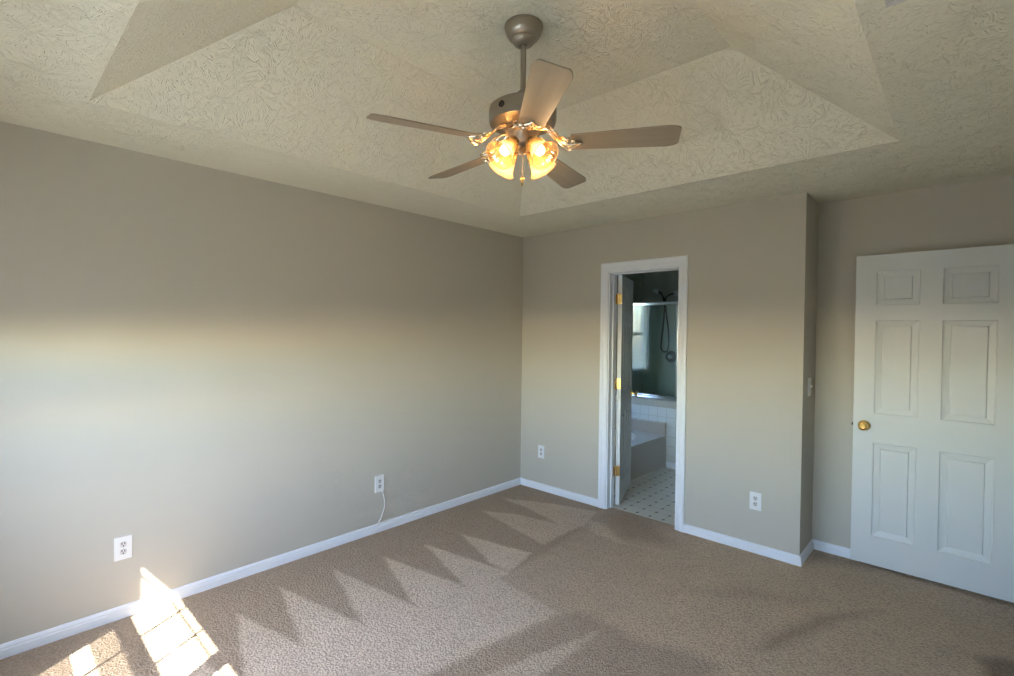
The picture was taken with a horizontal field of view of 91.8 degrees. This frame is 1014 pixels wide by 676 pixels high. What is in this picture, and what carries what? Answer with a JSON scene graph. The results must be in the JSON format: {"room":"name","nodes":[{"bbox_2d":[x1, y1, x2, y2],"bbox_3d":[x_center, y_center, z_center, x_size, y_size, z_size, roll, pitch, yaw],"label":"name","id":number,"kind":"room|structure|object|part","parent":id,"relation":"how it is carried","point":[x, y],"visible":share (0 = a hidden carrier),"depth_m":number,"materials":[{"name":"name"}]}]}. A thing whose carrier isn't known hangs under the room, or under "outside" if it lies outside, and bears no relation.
{"room":"empty bedroom","nodes":[
{"label":"empty bedroom","id":0,"kind":"room"},
{"bbox_2d":[0,121,522,643],"bbox_3d":[-1.336,0.226,3.352,0.120,2.460,4.230,1,1,43],"label":"wall","id":1,"kind":"structure","parent":0,"point":[219,371],"depth_m":2.86,"materials":[{"name":"beige paint"}]},
{"bbox_2d":[114,534,131,561],"bbox_3d":[-2.003,1.095,2.563,0.008,0.122,0.076,1,1,43],"label":"wall outlet","id":2,"kind":"object","parent":1,"relation":"attached to","point":[122,545],"visible":1,"depth_m":2.56,"materials":[{"name":"white plastic"}]},
{"bbox_2d":[120,549,126,554],"bbox_3d":[-2.001,1.115,2.561,0.003,0.031,0.029,1,1,43],"label":"receptacle","id":3,"kind":"object","parent":2,"relation":"attached to","point":[122,551],"depth_m":2.56,"materials":[{"name":"white plastic"}]},
{"bbox_2d":[120,541,126,546],"bbox_3d":[-2.001,1.076,2.561,0.003,0.031,0.029,1,1,43],"label":"receptacle","id":4,"kind":"object","parent":2,"relation":"attached to","point":[122,543],"depth_m":2.56,"materials":[{"name":"white plastic"}]},
{"bbox_2d":[0,477,520,659],"bbox_3d":[-1.231,1.425,3.398,0.014,0.064,4.030,1,1,43],"label":"baseboard","id":5,"kind":"structure","parent":1,"relation":"attached to","point":[41,638],"depth_m":2.87,"materials":[{"name":"white paint"}]},
{"bbox_2d":[375,475,383,492],"bbox_3d":[-0.957,1.093,3.685,0.014,0.122,0.076,1,1,43],"label":"wall outlet","id":6,"kind":"object","parent":1,"relation":"attached to","point":[379,480],"visible":1,"depth_m":3.68,"materials":[{"name":"white plastic"}]},
{"bbox_2d":[373,489,385,532],"bbox_3d":[-0.958,1.294,3.680,0.020,0.306,0.106,1,1,38],"label":"cable","id":7,"kind":"object","parent":6,"relation":"hanging from","point":[382,491],"visible":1,"depth_m":3.70,"materials":[{"name":"white plastic"}]},
{"bbox_2d":[0,0,1013,237],"bbox_3d":[0.198,-1.159,2.307,3.520,0.415,4.416,1,1,43],"label":"ceiling","id":8,"kind":"structure","parent":0,"point":[827,100],"depth_m":2.32,"materials":[{"name":"beige paint"}]},
{"bbox_2d":[366,14,681,188],"bbox_3d":[0.050,-1.018,2.191,1.248,0.698,1.282,1,1,43],"label":"ceiling fan","id":9,"kind":"object","parent":8,"relation":"hanging from","point":[529,113],"visible":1,"depth_m":2.08,"materials":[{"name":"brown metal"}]},
{"bbox_3d":[-0.327,-0.850,1.977,0.452,0.006,0.139,0,15,-25],"label":"fan blade","id":10,"kind":"part","parent":9,"relation":"part of","materials":[{"name":"brown wood"}]},
{"bbox_3d":[-0.228,-0.857,2.478,0.139,0.006,0.452,-19,14,-41],"label":"fan blade","id":11,"kind":"part","parent":9,"relation":"part of","materials":[{"name":"beige wood"}]},
{"bbox_3d":[-0.001,-0.808,2.097,0.050,0.063,0.064,1,1,43],"label":"bulb","id":12,"kind":"part","parent":9,"relation":"part of","materials":[{"name":"white glass"}]},
{"bbox_3d":[0.004,-0.810,2.229,0.064,0.063,0.050,1,1,43],"label":"bulb","id":13,"kind":"part","parent":9,"relation":"part of","materials":[{"name":"white"}]},
{"bbox_2d":[508,136,518,148],"bbox_3d":[0.031,-0.848,2.125,0.045,0.058,0.058,1,1,43],"label":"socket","id":14,"kind":"object","parent":9,"relation":"attached to","point":[513,142],"depth_m":2.11,"materials":[{"name":"gold metal"}]},
{"bbox_2d":[511,148,518,154],"bbox_3d":[0.033,-0.849,2.197,0.058,0.058,0.045,1,1,43],"label":"socket","id":15,"kind":"object","parent":9,"relation":"attached to","point":[514,151],"depth_m":2.19,"materials":[{"name":"gold metal"}]},
{"bbox_2d":[526,148,533,154],"bbox_3d":[0.105,-0.848,2.195,0.045,0.058,0.058,1,1,43],"label":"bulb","id":16,"kind":"object","parent":9,"relation":"attached to","point":[530,151],"depth_m":2.19,"materials":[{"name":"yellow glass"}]},
{"bbox_2d":[526,136,536,148],"bbox_3d":[0.103,-0.847,2.123,0.058,0.058,0.045,1,1,43],"label":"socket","id":17,"kind":"object","parent":9,"relation":"attached to","point":[531,142],"depth_m":2.10,"materials":[{"name":"gold metal"}]},
{"bbox_3d":[0.135,-0.808,2.224,0.050,0.063,0.064,1,1,43],"label":"bulb","id":18,"kind":"part","parent":9,"relation":"part of","materials":[{"name":"white"}]},
{"bbox_3d":[0.131,-0.806,2.093,0.064,0.063,0.050,1,1,43],"label":"bulb","id":19,"kind":"part","parent":9,"relation":"part of","materials":[{"name":"white glass"}]},
{"bbox_3d":[0.120,-0.842,1.728,0.139,0.006,0.452,15,-1,-7],"label":"fan blade","id":20,"kind":"part","parent":9,"relation":"part of","materials":[{"name":"beige wood"}]},
{"bbox_3d":[0.279,-0.852,2.540,0.139,0.006,0.452,-15,-7,28],"label":"fan blade","id":21,"kind":"part","parent":9,"relation":"part of","materials":[{"name":"beige wood"}]},
{"bbox_3d":[0.495,-0.843,2.077,0.452,0.006,0.139,1,-13,11],"label":"fan blade","id":22,"kind":"part","parent":9,"relation":"part of","materials":[{"name":"beige wood"}]},
{"bbox_2d":[885,0,906,6],"bbox_3d":[1.014,-0.921,1.207,0.156,0.010,0.300,1,1,43],"label":"ceiling vent","id":23,"kind":"object","parent":8,"relation":"in","point":[888,3],"visible":1,"depth_m":1.35,"materials":[{"name":"grey metal"}]},
{"bbox_2d":[0,484,1013,675],"bbox_3d":[0.928,1.498,2.208,4.800,0.001,5.222,1,1,43],"label":"floor","id":24,"kind":"structure","parent":0,"point":[519,580],"depth_m":2.65,"materials":[{"name":"beige carpet"}]},
{"bbox_2d":[617,273,643,301],"bbox_3d":[1.022,0.219,6.157,0.120,2.440,2.850,1,1,43],"label":"wall","id":25,"kind":"structure","parent":0,"point":[638,278],"depth_m":6.93,"materials":[{"name":"grey paint"}]},
{"bbox_2d":[612,468,675,524],"bbox_3d":[1.902,1.480,5.228,2.480,0.026,2.785,1,1,43],"label":"floor","id":26,"kind":"structure","parent":0,"point":[652,496],"depth_m":4.52,"materials":[{"name":"white tile"}]},
{"bbox_2d":[614,415,665,489],"bbox_3d":[0.942,1.198,5.306,0.952,0.506,1.484,1,1,43],"label":"bathtub","id":27,"kind":"object","parent":26,"relation":"on","point":[648,437],"visible":0.26,"depth_m":5.35,"materials":[{"name":"white ceramic"}]},
{"bbox_3d":[1.516,1.447,5.237,0.008,0.022,0.803,1,1,43],"label":"moulding","id":28,"kind":"part","parent":27,"relation":"part of","materials":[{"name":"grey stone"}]},
{"bbox_2d":[615,395,676,464],"bbox_3d":[1.758,1.082,5.650,1.680,0.745,0.130,1,1,43],"label":"wall","id":29,"kind":"structure","parent":0,"point":[659,410],"depth_m":5.56,"materials":[{"name":"white tile"}]},
{"bbox_2d":[615,417,665,434],"bbox_3d":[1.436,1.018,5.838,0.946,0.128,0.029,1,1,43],"label":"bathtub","id":30,"kind":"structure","parent":29,"relation":"attached to","point":[637,425],"depth_m":5.64,"materials":[{"name":"white"}]},
{"bbox_2d":[616,301,677,400],"bbox_3d":[1.788,0.146,5.658,1.680,1.126,0.036,1,1,43],"label":"shower enclosure","id":31,"kind":"object","parent":29,"relation":"on","point":[660,397],"visible":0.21,"depth_m":5.62,"materials":[{"name":"silver metal"}]},
{"bbox_3d":[1.782,0.687,5.666,1.680,0.044,0.036,1,1,43],"label":"rail","id":32,"kind":"part","parent":31,"relation":"part of","materials":[{"name":"silver metal"}]},
{"bbox_3d":[1.794,-0.396,5.649,1.680,0.040,0.032,1,1,43],"label":"rail","id":33,"kind":"part","parent":31,"relation":"part of","materials":[{"name":"silver metal"}]},
{"bbox_3d":[1.919,0.148,5.537,0.020,1.042,0.024,1,1,43],"label":"post","id":34,"kind":"part","parent":31,"relation":"part of","materials":[{"name":"silver metal"}]},
{"bbox_2d":[666,461,675,469],"bbox_3d":[2.055,1.428,5.278,0.725,0.070,0.013,1,1,43],"label":"baseboard","id":35,"kind":"structure","parent":29,"relation":"attached to","point":[671,465],"depth_m":5.48,"materials":[{"name":"white paint"}]},
{"bbox_2d":[616,301,676,396],"bbox_3d":[2.188,0.480,6.097,1.680,1.945,1.115,1,1,43],"label":"shower surround","id":36,"kind":"object","parent":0,"point":[652,374],"visible":0.04,"depth_m":6.90,"materials":[{"name":"grey"}]},
{"bbox_2d":[665,351,675,362],"bbox_3d":[2.242,0.258,6.746,0.164,0.164,0.058,1,1,43],"label":"shower valve","id":37,"kind":"object","parent":36,"relation":"attached to","point":[670,356],"visible":0.94,"depth_m":6.74,"materials":[{"name":"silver metal"}]},
{"bbox_2d":[643,270,678,301],"bbox_3d":[2.947,0.238,6.233,2.600,2.440,0.120,1,1,43],"label":"wall","id":38,"kind":"structure","parent":0,"point":[666,282],"depth_m":6.88,"materials":[{"name":"grey paint"}]},
{"bbox_2d":[653,289,677,352],"bbox_3d":[2.165,-0.236,6.763,0.327,0.879,0.113,1,1,3],"label":"shower","id":39,"kind":"object","parent":38,"relation":"attached to","point":[675,293],"visible":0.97,"depth_m":6.74,"materials":[{"name":"black metal"}]},
{"bbox_2d":[521,192,810,555],"bbox_3d":[0.971,0.238,4.179,2.736,2.460,0.120,1,1,43],"label":"wall","id":40,"kind":"structure","parent":0,"point":[749,262],"depth_m":3.60,"materials":[{"name":"beige paint"}]},
{"bbox_2d":[538,445,544,458],"bbox_3d":[0.327,1.088,4.694,0.076,0.122,0.008,1,1,43],"label":"wall outlet","id":41,"kind":"object","parent":40,"relation":"attached to","point":[541,449],"visible":1,"depth_m":4.69,"materials":[{"name":"white plastic"}]},
{"bbox_2d":[615,275,637,504],"bbox_3d":[1.092,0.451,4.552,0.162,2.005,0.614,1,1,23],"label":"door","id":42,"kind":"structure","parent":40,"relation":"in","point":[625,285],"depth_m":4.44,"materials":[{"name":"white paint"}]},
{"bbox_3d":[1.039,0.965,4.452,0.035,0.610,0.170,1,1,23],"label":"panel","id":43,"kind":"part","parent":42,"relation":"part of","materials":[{"name":"white paint"}]},
{"bbox_3d":[1.048,0.169,4.439,0.035,0.603,0.170,1,1,23],"label":"panel","id":44,"kind":"part","parent":42,"relation":"part of","materials":[{"name":"white paint"}]},
{"bbox_3d":[1.053,-0.338,4.432,0.035,0.217,0.170,1,1,23],"label":"panel","id":45,"kind":"part","parent":42,"relation":"part of","materials":[{"name":"white paint"}]},
{"bbox_3d":[1.137,0.963,4.677,0.035,0.610,0.170,1,1,23],"label":"panel","id":46,"kind":"part","parent":42,"relation":"part of","materials":[{"name":"white paint"}]},
{"bbox_3d":[1.145,0.166,4.664,0.035,0.603,0.170,1,1,23],"label":"panel","id":47,"kind":"part","parent":42,"relation":"part of","materials":[{"name":"white paint"}]},
{"bbox_3d":[1.151,-0.341,4.657,0.035,0.217,0.170,1,1,23],"label":"panel","id":48,"kind":"part","parent":42,"relation":"part of","materials":[{"name":"white paint"}]},
{"bbox_3d":[1.234,0.537,4.761,0.064,0.068,0.068,1,1,23],"label":"knob","id":49,"kind":"part","parent":42,"relation":"part of","materials":[{"name":"gold metal"}]},
{"bbox_2d":[598,255,688,531],"bbox_3d":[1.130,0.420,4.033,0.765,2.104,0.158,1,1,43],"label":"door frame","id":50,"kind":"structure","parent":40,"relation":"attached to","point":[609,271],"depth_m":4.19,"materials":[{"name":"white paint"}]},
{"bbox_2d":[521,478,800,566],"bbox_3d":[1.027,1.439,4.042,2.450,0.064,0.014,1,1,43],"label":"baseboard","id":51,"kind":"structure","parent":40,"relation":"attached to","point":[762,550],"depth_m":3.58,"materials":[{"name":"white paint"}]},
{"bbox_2d":[749,491,761,510],"bbox_3d":[1.720,1.130,3.401,0.076,0.122,0.008,1,1,43],"label":"wall outlet","id":52,"kind":"object","parent":40,"relation":"attached to","point":[755,498],"visible":1,"depth_m":3.40,"materials":[{"name":"white plastic"}]},
{"bbox_2d":[804,197,818,548],"bbox_3d":[2.053,0.261,3.424,0.120,2.460,0.246,1,1,43],"label":"wall","id":53,"kind":"structure","parent":0,"point":[813,266],"depth_m":3.38,"materials":[{"name":"beige paint"}]},
{"bbox_2d":[800,540,813,565],"bbox_3d":[2.044,1.461,3.348,0.014,0.064,0.380,1,1,43],"label":"baseboard","id":54,"kind":"structure","parent":53,"relation":"attached to","point":[809,548],"depth_m":3.33,"materials":[{"name":"white paint"}]},
{"bbox_2d":[808,378,812,395],"bbox_3d":[2.060,0.333,3.330,0.020,0.122,0.076,1,1,43],"label":"light switch","id":55,"kind":"object","parent":53,"relation":"attached to","point":[810,386],"visible":1,"depth_m":3.32,"materials":[{"name":"white plastic"}]},
{"bbox_3d":[2.055,0.333,3.335,0.006,0.122,0.076,1,1,43],"label":"plate","id":56,"kind":"part","parent":55,"relation":"part of","materials":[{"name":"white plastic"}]},
{"bbox_2d":[812,175,1013,547],"bbox_3d":[2.612,0.271,3.155,1.304,2.460,0.120,1,1,43],"label":"wall","id":57,"kind":"structure","parent":0,"point":[978,213],"depth_m":3.34,"materials":[{"name":"beige paint"}]},
{"bbox_2d":[812,539,994,597],"bbox_3d":[2.553,1.470,3.124,1.064,0.064,0.014,1,1,43],"label":"baseboard","id":58,"kind":"structure","parent":57,"relation":"attached to","point":[818,545],"depth_m":3.40,"materials":[{"name":"white paint"}]},
{"bbox_3d":[1.442,0.291,1.024,0.120,2.460,4.596,1,1,43],"label":"wall","id":59,"kind":"structure","parent":0,"visible":0},
{"bbox_2d":[850,244,1013,602],"bbox_3d":[2.610,0.474,2.998,0.832,2.012,0.162,1,1,43],"label":"door","id":60,"kind":"structure","parent":59,"relation":"in","point":[932,498],"depth_m":2.98,"materials":[{"name":"white paint"}]},
{"bbox_3d":[2.323,0.574,3.201,0.068,0.068,0.064,1,1,43],"label":"knob","id":61,"kind":"part","parent":60,"relation":"part of","materials":[{"name":"gold metal"}]},
{"bbox_3d":[2.467,0.986,3.135,0.218,0.610,0.035,1,1,43],"label":"panel","id":62,"kind":"part","parent":60,"relation":"part of","materials":[{"name":"white paint"}]},
{"bbox_3d":[2.476,0.190,3.123,0.218,0.603,0.035,1,1,43],"label":"panel","id":63,"kind":"part","parent":60,"relation":"part of","materials":[{"name":"white paint"}]},
{"bbox_3d":[2.481,-0.317,3.115,0.218,0.217,0.035,1,1,43],"label":"panel","id":64,"kind":"part","parent":60,"relation":"part of","materials":[{"name":"white paint"}]},
{"bbox_3d":[2.710,0.992,2.906,0.237,0.610,0.035,1,1,43],"label":"panel","id":65,"kind":"part","parent":60,"relation":"part of","materials":[{"name":"white paint"}]},
{"bbox_3d":[2.719,0.196,2.894,0.237,0.603,0.035,1,1,43],"label":"panel","id":66,"kind":"part","parent":60,"relation":"part of","materials":[{"name":"white paint"}]},
{"bbox_3d":[2.724,-0.311,2.886,0.237,0.217,0.035,1,1,43],"label":"panel","id":67,"kind":"part","parent":60,"relation":"part of","materials":[{"name":"white paint"}]}
]}

